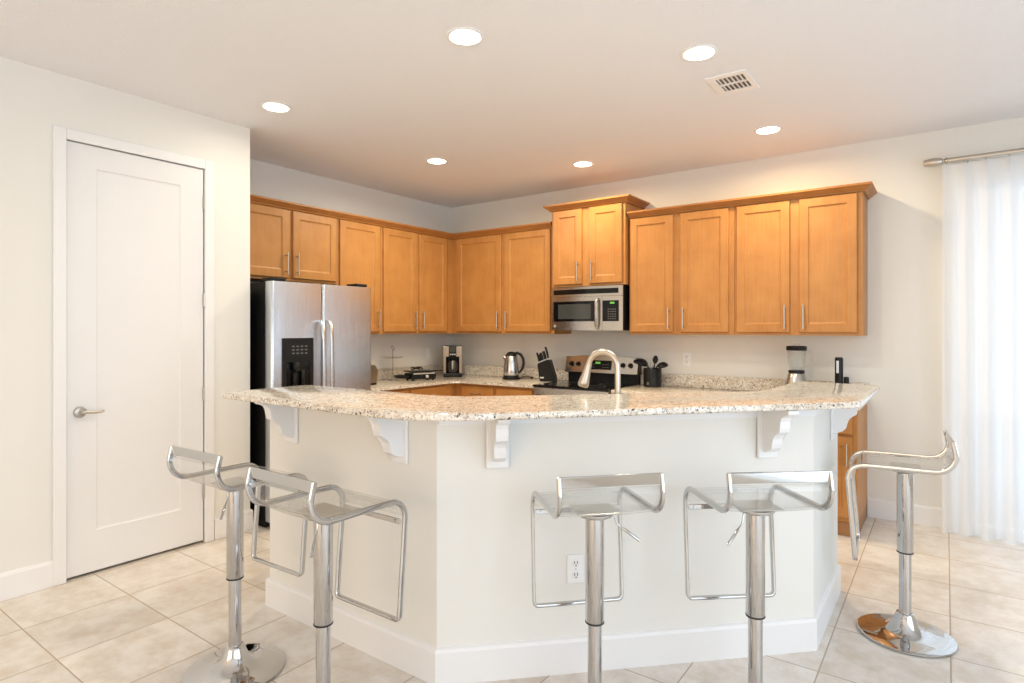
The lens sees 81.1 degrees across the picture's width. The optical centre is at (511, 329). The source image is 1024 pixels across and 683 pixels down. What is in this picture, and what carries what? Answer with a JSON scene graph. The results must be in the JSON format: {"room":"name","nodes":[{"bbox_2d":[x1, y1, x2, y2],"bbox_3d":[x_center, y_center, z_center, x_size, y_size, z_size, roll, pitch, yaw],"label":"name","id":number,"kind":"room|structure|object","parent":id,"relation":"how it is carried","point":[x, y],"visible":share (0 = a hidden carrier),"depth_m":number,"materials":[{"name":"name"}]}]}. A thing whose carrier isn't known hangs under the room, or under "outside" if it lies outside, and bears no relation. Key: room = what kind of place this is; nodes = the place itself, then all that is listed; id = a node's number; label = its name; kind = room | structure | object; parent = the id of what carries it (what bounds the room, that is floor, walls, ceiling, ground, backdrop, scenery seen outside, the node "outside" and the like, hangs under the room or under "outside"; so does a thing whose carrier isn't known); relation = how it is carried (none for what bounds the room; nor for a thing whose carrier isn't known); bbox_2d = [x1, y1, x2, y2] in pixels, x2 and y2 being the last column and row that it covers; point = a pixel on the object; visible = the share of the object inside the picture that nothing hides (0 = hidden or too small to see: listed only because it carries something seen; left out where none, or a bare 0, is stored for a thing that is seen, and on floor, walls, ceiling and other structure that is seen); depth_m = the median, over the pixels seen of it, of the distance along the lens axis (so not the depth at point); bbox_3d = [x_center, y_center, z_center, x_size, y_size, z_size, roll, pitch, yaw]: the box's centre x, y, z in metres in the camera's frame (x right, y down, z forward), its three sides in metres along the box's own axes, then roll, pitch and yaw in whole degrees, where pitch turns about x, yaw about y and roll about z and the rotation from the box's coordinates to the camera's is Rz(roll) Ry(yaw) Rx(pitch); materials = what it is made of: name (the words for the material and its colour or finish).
{"room":"kitchen","nodes":[
{"label":"kitchen","id":0,"kind":"room"},
{"bbox_2d":[0,57,249,572],"bbox_3d":[-4.130,-0.003,1.696,0.800,2.800,6.727,0,0,36],"label":"wall","id":1,"kind":"structure","parent":0,"point":[33,100],"depth_m":3.25,"materials":[{"name":"white paint"}]},
{"bbox_2d":[0,560,52,601],"bbox_3d":[-4.135,1.327,0.995,0.015,0.142,5.584,0,0,36],"label":"baseboard","id":2,"kind":"structure","parent":1,"relation":"attached to","point":[15,583],"depth_m":3.15,"materials":[{"name":"white wood"}]},
{"bbox_2d":[53,125,213,585],"bbox_3d":[-2.236,0.144,3.611,0.018,2.507,0.883,0,0,36],"label":"door frame","id":3,"kind":"structure","parent":1,"relation":"attached to","point":[60,134],"depth_m":3.29,"materials":[{"name":"white wood"}]},
{"bbox_2d":[66,140,204,578],"bbox_3d":[-2.232,0.168,3.614,0.091,2.428,0.766,0,0,36],"label":"door","id":4,"kind":"structure","parent":1,"relation":"in","point":[135,297],"depth_m":3.58,"materials":[{"name":"white paint"}]},
{"bbox_2d":[214,509,252,539],"bbox_3d":[-2.171,1.327,4.282,0.695,0.142,0.271,0,0,36],"label":"baseboard","id":5,"kind":"structure","parent":1,"relation":"attached to","point":[219,525],"depth_m":4.02,"materials":[{"name":"white wood"}]},
{"bbox_2d":[250,159,449,368],"bbox_3d":[-1.595,-0.003,5.788,0.100,2.800,2.873,0,0,36],"label":"wall","id":6,"kind":"structure","parent":0,"point":[268,180],"depth_m":6.00,"materials":[{"name":"white paint"}]},
{"bbox_2d":[250,203,336,284],"bbox_3d":[-1.912,-0.686,4.944,0.376,0.588,0.929,0,0,36],"label":"upper cabinet","id":7,"kind":"object","parent":6,"relation":"attached to","point":[294,246],"visible":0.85,"depth_m":4.88,"materials":[{"name":"brown wood"}]},
{"bbox_2d":[336,219,379,333],"bbox_3d":[-1.492,-0.468,5.523,0.376,1.026,0.497,0,0,36],"label":"upper cabinet","id":8,"kind":"object","parent":6,"relation":"attached to","point":[358,244],"visible":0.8,"depth_m":5.45,"materials":[{"name":"brown wood"}]},
{"bbox_2d":[380,226,446,333],"bbox_3d":[-1.072,-0.468,6.102,0.376,1.026,0.930,0,0,36],"label":"upper cabinet","id":9,"kind":"object","parent":6,"relation":"attached to","point":[413,266],"visible":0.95,"depth_m":5.96,"materials":[{"name":"brown wood"}]},
{"bbox_2d":[426,348,430,357],"bbox_3d":[-0.925,0.263,6.619,0.010,0.116,0.072,0,0,36],"label":"wall switch","id":10,"kind":"object","parent":6,"relation":"attached to","point":[428,350],"visible":1,"depth_m":6.61,"materials":[{"name":"white plastic"}]},
{"bbox_2d":[0,0,1023,207],"bbox_3d":[-0.696,-1.452,0.981,7.200,0.100,9.800,0,0,36],"label":"ceiling","id":11,"kind":"structure","parent":0,"point":[375,90],"depth_m":3.25,"materials":[{"name":"white paint"}]},
{"bbox_2d":[260,101,291,112],"bbox_3d":[-1.489,-1.399,3.777,0.188,0.006,0.188,0,0,36],"label":"recessed light","id":12,"kind":"object","parent":11,"relation":"in","point":[276,107],"visible":1,"depth_m":3.77,"materials":[{"name":"white"}]},
{"bbox_2d":[426,158,447,164],"bbox_3d":[-0.625,-1.399,4.989,0.188,0.006,0.188,0,0,36],"label":"recessed light","id":13,"kind":"object","parent":11,"relation":"in","point":[436,161],"visible":1,"depth_m":4.98,"materials":[{"name":"white"}]},
{"bbox_2d":[445,27,484,46],"bbox_3d":[-0.225,-1.399,2.868,0.188,0.006,0.188,0,0,36],"label":"recessed light","id":14,"kind":"object","parent":11,"relation":"in","point":[459,36],"visible":1,"depth_m":2.86,"materials":[{"name":"white"}]},
{"bbox_2d":[572,161,593,167],"bbox_3d":[0.602,-1.399,5.080,0.188,0.006,0.188,0,0,36],"label":"recessed light","id":15,"kind":"object","parent":11,"relation":"in","point":[581,164],"visible":1,"depth_m":5.08,"materials":[{"name":"white"}]},
{"bbox_2d":[680,44,718,61],"bbox_3d":[0.950,-1.399,3.039,0.188,0.006,0.188,0,0,36],"label":"recessed light","id":16,"kind":"object","parent":11,"relation":"in","point":[697,53],"visible":1,"depth_m":3.03,"materials":[{"name":"white"}]},
{"bbox_2d":[704,68,759,95],"bbox_3d":[1.251,-1.397,3.399,0.224,0.010,0.296,0,0,36],"label":"ceiling vent","id":17,"kind":"object","parent":11,"relation":"in","point":[741,80],"visible":1,"depth_m":3.39,"materials":[{"name":"white metal"}]},
{"bbox_2d":[754,126,782,134],"bbox_3d":[1.802,-1.399,4.213,0.188,0.006,0.188,0,0,36],"label":"recessed light","id":18,"kind":"object","parent":11,"relation":"in","point":[766,130],"visible":1,"depth_m":4.21,"materials":[{"name":"white"}]},
{"bbox_2d":[0,517,1023,682],"bbox_3d":[-0.696,1.438,0.981,7.200,0.080,9.800,0,0,36],"label":"floor","id":19,"kind":"structure","parent":0,"point":[147,619],"depth_m":2.82,"materials":[{"name":"tile"}]},
{"bbox_2d":[167,445,307,682],"bbox_3d":[-1.124,0.931,2.470,0.385,0.928,0.424,0,0,34],"label":"bar stool","id":20,"kind":"object","parent":19,"relation":"on","point":[238,662],"visible":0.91,"depth_m":2.43,"materials":[{"name":"silver metal"}]},
{"bbox_2d":[250,277,370,526],"bbox_3d":[-1.701,0.515,4.723,0.898,1.761,0.891,0,0,36],"label":"refrigerator","id":21,"kind":"object","parent":19,"relation":"on","point":[301,333],"visible":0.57,"depth_m":4.33,"materials":[{"name":"silver metal"}]},
{"bbox_2d":[245,466,407,682],"bbox_3d":[-0.642,0.931,2.088,0.385,0.928,0.424,0,0,36],"label":"bar stool","id":22,"kind":"object","parent":19,"relation":"on","point":[323,515],"visible":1,"depth_m":2.05,"materials":[{"name":"silver metal"}]},
{"bbox_2d":[384,388,408,392],"bbox_3d":[-1.345,0.968,5.488,0.656,0.857,0.565,0,0,36],"label":"base cabinet","id":23,"kind":"object","parent":19,"relation":"on","point":[404,390],"visible":0.09,"depth_m":5.46,"materials":[{"name":"brown wood"}]},
{"bbox_2d":[409,383,454,395],"bbox_3d":[-0.812,0.968,6.222,0.656,0.857,1.246,0,0,36],"label":"base cabinet","id":24,"kind":"object","parent":19,"relation":"on","point":[442,389],"visible":0.16,"depth_m":5.84,"materials":[{"name":"brown wood"}]},
{"bbox_2d":[371,374,562,390],"bbox_3d":[-0.599,0.523,5.715,1.596,0.031,1.819,0,0,36],"label":"countertop","id":25,"kind":"structure","parent":24,"relation":"on","point":[383,384],"depth_m":5.82,"materials":[{"name":"stone"}]},
{"bbox_2d":[371,365,377,384],"bbox_3d":[-1.369,0.415,5.436,0.160,0.184,0.302,0,0,36],"label":"toaster","id":26,"kind":"object","parent":25,"relation":"on","point":[374,372],"visible":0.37,"depth_m":5.46,"materials":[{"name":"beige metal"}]},
{"bbox_2d":[382,346,404,379],"bbox_3d":[-1.197,0.336,6.014,0.260,0.341,0.260,0,0,36],"label":"tiered stand","id":27,"kind":"object","parent":25,"relation":"on","point":[391,346],"visible":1,"depth_m":6.01,"materials":[{"name":"silver metal"}]},
{"bbox_2d":[394,367,442,380],"bbox_3d":[-0.940,0.441,5.995,0.520,0.132,0.193,0,0,-36],"label":"grill","id":28,"kind":"object","parent":25,"relation":"on","point":[413,374],"visible":1,"depth_m":5.95,"materials":[{"name":"black plastic"}]},
{"bbox_2d":[394,375,409,378],"bbox_3d":[-1.083,0.469,5.893,0.170,0.035,0.170,0,0,-36],"label":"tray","id":29,"kind":"object","parent":28,"relation":"on","point":[396,376],"depth_m":5.84,"materials":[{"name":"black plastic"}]},
{"bbox_2d":[443,345,461,376],"bbox_3d":[-0.638,0.340,6.450,0.196,0.335,0.246,0,0,-4],"label":"coffee maker","id":30,"kind":"object","parent":25,"relation":"on","point":[452,354],"visible":1,"depth_m":6.36,"materials":[{"name":"black plastic"}]},
{"bbox_2d":[502,351,532,379],"bbox_3d":[0.061,0.366,6.083,0.319,0.281,0.180,0,0,11],"label":"kettle","id":31,"kind":"object","parent":25,"relation":"on","point":[511,371],"visible":1,"depth_m":6.04,"materials":[{"name":"silver metal"}]},
{"bbox_2d":[536,347,556,381],"bbox_3d":[0.337,0.338,5.852,0.198,0.338,0.102,0,0,18],"label":"knife block","id":32,"kind":"object","parent":25,"relation":"on","point":[546,370],"visible":1,"depth_m":5.81,"materials":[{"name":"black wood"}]},
{"bbox_2d":[455,383,495,395],"bbox_3d":[-0.209,0.968,6.151,0.515,0.857,0.656,0,0,36],"label":"base cabinet","id":33,"kind":"object","parent":19,"relation":"on","point":[461,389],"visible":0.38,"depth_m":5.91,"materials":[{"name":"brown wood"}]},
{"bbox_2d":[496,386,535,395],"bbox_3d":[0.193,0.968,5.859,0.473,0.857,0.656,0,0,36],"label":"base cabinet","id":34,"kind":"object","parent":19,"relation":"on","point":[500,390],"visible":0.14,"depth_m":5.64,"materials":[{"name":"brown wood"}]},
{"bbox_2d":[533,355,641,394],"bbox_3d":[0.676,0.796,5.460,0.768,1.103,0.714,0,0,36],"label":"range","id":35,"kind":"object","parent":19,"relation":"on","point":[602,374],"visible":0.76,"depth_m":5.54,"materials":[{"name":"black metal"}]},
{"bbox_2d":[533,380,637,391],"bbox_3d":[0.671,0.511,5.453,0.760,0.021,0.605,0,0,36],"label":"cooktop","id":36,"kind":"object","parent":35,"relation":"in","point":[565,385],"depth_m":5.34,"materials":[{"name":"black glass"}]},
{"bbox_2d":[530,472,665,682],"bbox_3d":[0.284,0.931,2.103,0.385,0.928,0.424,0,0,-11],"label":"bar stool","id":37,"kind":"object","parent":19,"relation":"on","point":[594,515],"visible":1,"depth_m":2.06,"materials":[{"name":"silver metal"}]},
{"bbox_2d":[683,471,834,682],"bbox_3d":[0.864,0.931,2.149,0.385,0.928,0.424,0,0,-5],"label":"bar stool","id":38,"kind":"object","parent":19,"relation":"on","point":[755,511],"visible":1,"depth_m":2.10,"materials":[{"name":"silver metal"}]},
{"bbox_2d":[838,404,866,536],"bbox_3d":[2.114,0.968,4.466,0.868,0.857,0.656,0,0,36],"label":"base cabinet","id":39,"kind":"object","parent":19,"relation":"on","point":[853,439],"visible":0.12,"depth_m":4.04,"materials":[{"name":"brown wood"}]},
{"bbox_2d":[845,429,959,657],"bbox_3d":[1.779,0.931,2.744,0.424,0.928,0.385,0,0,32],"label":"bar stool","id":40,"kind":"object","parent":19,"relation":"on","point":[900,631],"visible":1,"depth_m":2.71,"materials":[{"name":"silver metal"}]},
{"bbox_3d":[0.246,0.968,3.183,2.159,0.857,1.729,0,0,36],"label":"cabinet","id":41,"kind":"object","parent":19,"relation":"on","visible":0},
{"bbox_3d":[0.245,0.523,3.190,2.169,0.031,1.739,0,0,36],"label":"countertop","id":42,"kind":"structure","parent":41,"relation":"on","visible":0},
{"bbox_2d":[578,349,620,393],"bbox_3d":[0.424,0.299,2.831,0.228,0.414,0.084,0,0,30],"label":"faucet","id":43,"kind":"object","parent":42,"relation":"on","point":[584,379],"visible":0.65,"depth_m":2.81,"materials":[{"name":"silver metal"}]},
{"bbox_2d":[270,408,837,647],"bbox_3d":[0.272,0.861,2.795,2.971,1.074,0.813,0,0,-3],"label":"wall","id":44,"kind":"structure","parent":0,"point":[468,578],"depth_m":2.50,"materials":[{"name":"white paint"}]},
{"bbox_2d":[254,402,297,443],"bbox_3d":[-1.123,0.439,2.841,0.092,0.227,0.190,0,0,36],"label":"corbel","id":45,"kind":"object","parent":44,"relation":"attached to","point":[284,419],"visible":0.69,"depth_m":2.86,"materials":[{"name":"white wood"}]},
{"bbox_2d":[361,416,407,463],"bbox_3d":[-0.516,0.439,2.401,0.092,0.227,0.190,0,0,36],"label":"corbel","id":46,"kind":"object","parent":44,"relation":"attached to","point":[392,434],"visible":0.78,"depth_m":2.42,"materials":[{"name":"white wood"}]},
{"bbox_2d":[486,420,510,468],"bbox_3d":[-0.043,0.439,2.293,0.092,0.227,0.190,0,0,-9],"label":"corbel","id":47,"kind":"object","parent":44,"relation":"attached to","point":[497,431],"visible":0.79,"depth_m":2.32,"materials":[{"name":"white wood"}]},
{"bbox_2d":[223,381,879,420],"bbox_3d":[0.318,0.308,2.710,3.301,0.026,1.154,0,0,-5],"label":"countertop","id":48,"kind":"structure","parent":44,"relation":"on","point":[800,395],"depth_m":2.45,"materials":[{"name":"stone"}]},
{"bbox_2d":[266,564,840,682],"bbox_3d":[0.273,1.327,2.792,3.013,0.142,0.839,0,0,-3],"label":"baseboard","id":49,"kind":"structure","parent":44,"relation":"attached to","point":[428,663],"depth_m":2.49,"materials":[{"name":"white wood"}]},
{"bbox_2d":[567,554,583,582],"bbox_3d":[0.260,0.978,2.442,0.072,0.116,0.010,0,0,-9],"label":"wall outlet","id":50,"kind":"object","parent":44,"relation":"attached to","point":[575,563],"visible":1,"depth_m":2.44,"materials":[{"name":"white plastic"}]},
{"bbox_2d":[572,559,579,566],"bbox_3d":[0.261,0.954,2.439,0.033,0.033,0.004,0,0,-9],"label":"receptacle","id":51,"kind":"object","parent":50,"relation":"attached to","point":[575,562],"depth_m":2.44,"materials":[{"name":"white plastic"}]},
{"bbox_2d":[572,571,579,578],"bbox_3d":[0.261,1.002,2.439,0.033,0.033,0.004,0,0,-9],"label":"receptacle","id":52,"kind":"object","parent":50,"relation":"attached to","point":[575,574],"depth_m":2.44,"materials":[{"name":"white plastic"}]},
{"bbox_2d":[439,409,825,424],"bbox_3d":[0.800,0.351,2.599,2.199,0.052,0.388,0,0,-22],"label":"trim","id":53,"kind":"structure","parent":44,"relation":"attached to","point":[801,412],"depth_m":2.48,"materials":[{"name":"white wood"}]},
{"bbox_2d":[757,410,798,457],"bbox_3d":[1.110,0.439,2.481,0.092,0.227,0.190,0,0,-9],"label":"corbel","id":54,"kind":"object","parent":44,"relation":"attached to","point":[772,426],"visible":0.8,"depth_m":2.50,"materials":[{"name":"white wood"}]},
{"bbox_2d":[830,408,857,439],"bbox_3d":[1.680,0.439,2.977,0.163,0.227,0.092,0,0,36],"label":"corbel","id":55,"kind":"object","parent":44,"relation":"attached to","point":[839,418],"visible":0.62,"depth_m":2.98,"materials":[{"name":"white wood"}]},
{"bbox_2d":[450,117,1023,507],"bbox_3d":[2.157,-0.003,4.916,7.200,2.800,0.120,0,0,36],"label":"wall","id":56,"kind":"structure","parent":0,"point":[900,353],"depth_m":4.47,"materials":[{"name":"white paint"}]},
{"bbox_2d":[377,364,567,379],"bbox_3d":[-0.599,0.454,5.715,1.596,0.107,1.819,0,0,36],"label":"backsplash","id":57,"kind":"structure","parent":56,"relation":"attached to","point":[561,374],"depth_m":6.37,"materials":[{"name":"stone"}]},
{"bbox_2d":[447,228,570,333],"bbox_3d":[-0.178,-0.468,6.284,1.610,1.026,0.404,0,0,36],"label":"upper cabinet","id":58,"kind":"object","parent":56,"relation":"attached to","point":[498,283],"visible":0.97,"depth_m":6.08,"materials":[{"name":"brown wood"}]},
{"bbox_2d":[250,194,551,238],"bbox_3d":[-0.870,-0.997,5.066,1.281,0.052,2.549,0,0,36],"label":"crown molding","id":59,"kind":"structure","parent":58,"relation":"attached to","point":[256,199],"depth_m":5.66,"materials":[{"name":"brown wood"}]},
{"bbox_2d":[515,348,519,359],"bbox_3d":[0.058,0.263,6.356,0.072,0.116,0.010,0,0,36],"label":"wall outlet","id":60,"kind":"object","parent":56,"relation":"attached to","point":[516,350],"visible":0.58,"depth_m":6.35,"materials":[{"name":"white plastic"}]},
{"bbox_2d":[552,202,642,287],"bbox_3d":[0.778,-0.755,5.571,0.754,0.725,0.436,0,0,36],"label":"upper cabinet","id":61,"kind":"object","parent":56,"relation":"attached to","point":[590,245],"visible":0.95,"depth_m":5.39,"materials":[{"name":"brown wood"}]},
{"bbox_2d":[552,285,628,329],"bbox_3d":[0.767,-0.188,5.560,0.728,0.397,0.465,0,0,36],"label":"microwave","id":62,"kind":"object","parent":61,"relation":"attached to","point":[587,307],"visible":0.98,"depth_m":5.37,"materials":[{"name":"silver metal"}]},
{"bbox_2d":[543,194,648,211],"bbox_3d":[0.777,-1.135,5.569,0.876,0.052,0.439,0,0,36],"label":"crown molding","id":63,"kind":"structure","parent":61,"relation":"attached to","point":[628,198],"depth_m":5.37,"materials":[{"name":"brown wood"}]},
{"bbox_2d":[629,207,734,334],"bbox_3d":[1.472,-0.468,5.104,0.898,1.026,0.376,0,0,36],"label":"upper cabinet","id":64,"kind":"object","parent":56,"relation":"attached to","point":[682,265],"visible":0.96,"depth_m":4.96,"materials":[{"name":"brown wood"}]},
{"bbox_2d":[627,181,876,218],"bbox_3d":[1.854,-0.997,4.825,1.833,0.052,0.379,0,0,36],"label":"crown molding","id":65,"kind":"structure","parent":64,"relation":"attached to","point":[868,188],"depth_m":4.57,"materials":[{"name":"brown wood"}]},
{"bbox_2d":[683,353,690,365],"bbox_3d":[1.542,0.266,5.280,0.072,0.116,0.010,0,0,36],"label":"wall outlet","id":66,"kind":"object","parent":56,"relation":"attached to","point":[686,356],"visible":1,"depth_m":5.28,"materials":[{"name":"white plastic"}]},
{"bbox_2d":[641,373,869,390],"bbox_3d":[1.931,0.454,4.992,1.811,0.107,0.019,0,0,36],"label":"backsplash","id":67,"kind":"structure","parent":56,"relation":"attached to","point":[682,380],"depth_m":5.07,"materials":[{"name":"stone"}]},
{"bbox_2d":[735,192,867,335],"bbox_3d":[2.193,-0.468,4.582,0.878,1.026,0.376,0,0,36],"label":"upper cabinet","id":68,"kind":"object","parent":56,"relation":"attached to","point":[801,265],"visible":1,"depth_m":4.43,"materials":[{"name":"brown wood"}]},
{"bbox_2d":[867,497,941,527],"bbox_3d":[2.860,1.327,4.323,0.505,0.142,0.015,0,0,36],"label":"baseboard","id":69,"kind":"structure","parent":56,"relation":"attached to","point":[924,515],"depth_m":4.36,"materials":[{"name":"white wood"}]},
{"bbox_2d":[923,148,1023,166],"bbox_3d":[3.892,-1.157,3.499,2.448,0.062,0.135,0,0,36],"label":"curtain rod","id":70,"kind":"object","parent":56,"relation":"attached to","point":[933,162],"visible":0.95,"depth_m":4.03,"materials":[{"name":"silver metal"}]},
{"bbox_2d":[942,155,1023,543],"bbox_3d":[3.891,0.127,3.442,2.306,2.530,0.092,0,0,36],"label":"curtain","id":71,"kind":"object","parent":70,"relation":"hanging from","point":[983,280],"visible":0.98,"depth_m":3.98,"materials":[{"name":"white fabric"}]},
{"bbox_3d":[1.389,0.968,4.992,0.920,0.857,0.656,0,0,36],"label":"base cabinet","id":72,"kind":"object","parent":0,"visible":0},
{"bbox_2d":[611,384,869,410],"bbox_3d":[1.750,0.523,4.741,1.811,0.031,0.639,0,0,36],"label":"countertop","id":73,"kind":"structure","parent":72,"relation":"on","point":[638,388],"depth_m":4.96,"materials":[{"name":"stone"}]},
{"bbox_2d":[643,367,661,386],"bbox_3d":[1.243,0.425,5.299,0.158,0.164,0.160,0,0,36],"label":"utensil crock","id":74,"kind":"object","parent":73,"relation":"on","point":[652,377],"visible":0.95,"depth_m":5.23,"materials":[{"name":"black ceramic"}]},
{"bbox_2d":[633,358,648,367],"bbox_3d":[1.175,0.370,5.306,0.200,0.219,0.070,0,0,25],"label":"ladle","id":75,"kind":"object","parent":74,"relation":"in","point":[639,361],"visible":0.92,"depth_m":5.30,"materials":[{"name":"black plastic"}]},
{"bbox_2d":[653,355,657,368],"bbox_3d":[1.247,0.354,5.283,0.030,0.249,0.087,0,0,-34],"label":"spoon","id":76,"kind":"object","parent":74,"relation":"in","point":[655,358],"visible":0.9,"depth_m":5.26,"materials":[{"name":"black plastic"}]},
{"bbox_2d":[655,362,667,368],"bbox_3d":[1.277,0.383,5.255,0.188,0.195,0.045,0,0,36],"label":"slotted spoon","id":77,"kind":"object","parent":74,"relation":"in","point":[662,364],"visible":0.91,"depth_m":5.22,"materials":[{"name":"black plastic"}]},
{"bbox_2d":[784,346,807,384],"bbox_3d":[2.176,0.309,4.564,0.215,0.396,0.200,0,0,26],"label":"blender","id":78,"kind":"object","parent":73,"relation":"on","point":[793,375],"visible":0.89,"depth_m":4.52,"materials":[{"name":"silver metal"}]},
{"bbox_2d":[835,357,848,383],"bbox_3d":[2.435,0.357,4.421,0.097,0.300,0.076,0,0,24],"label":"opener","id":79,"kind":"object","parent":73,"relation":"on","point":[838,360],"visible":0.52,"depth_m":4.40,"materials":[{"name":"black plastic"}]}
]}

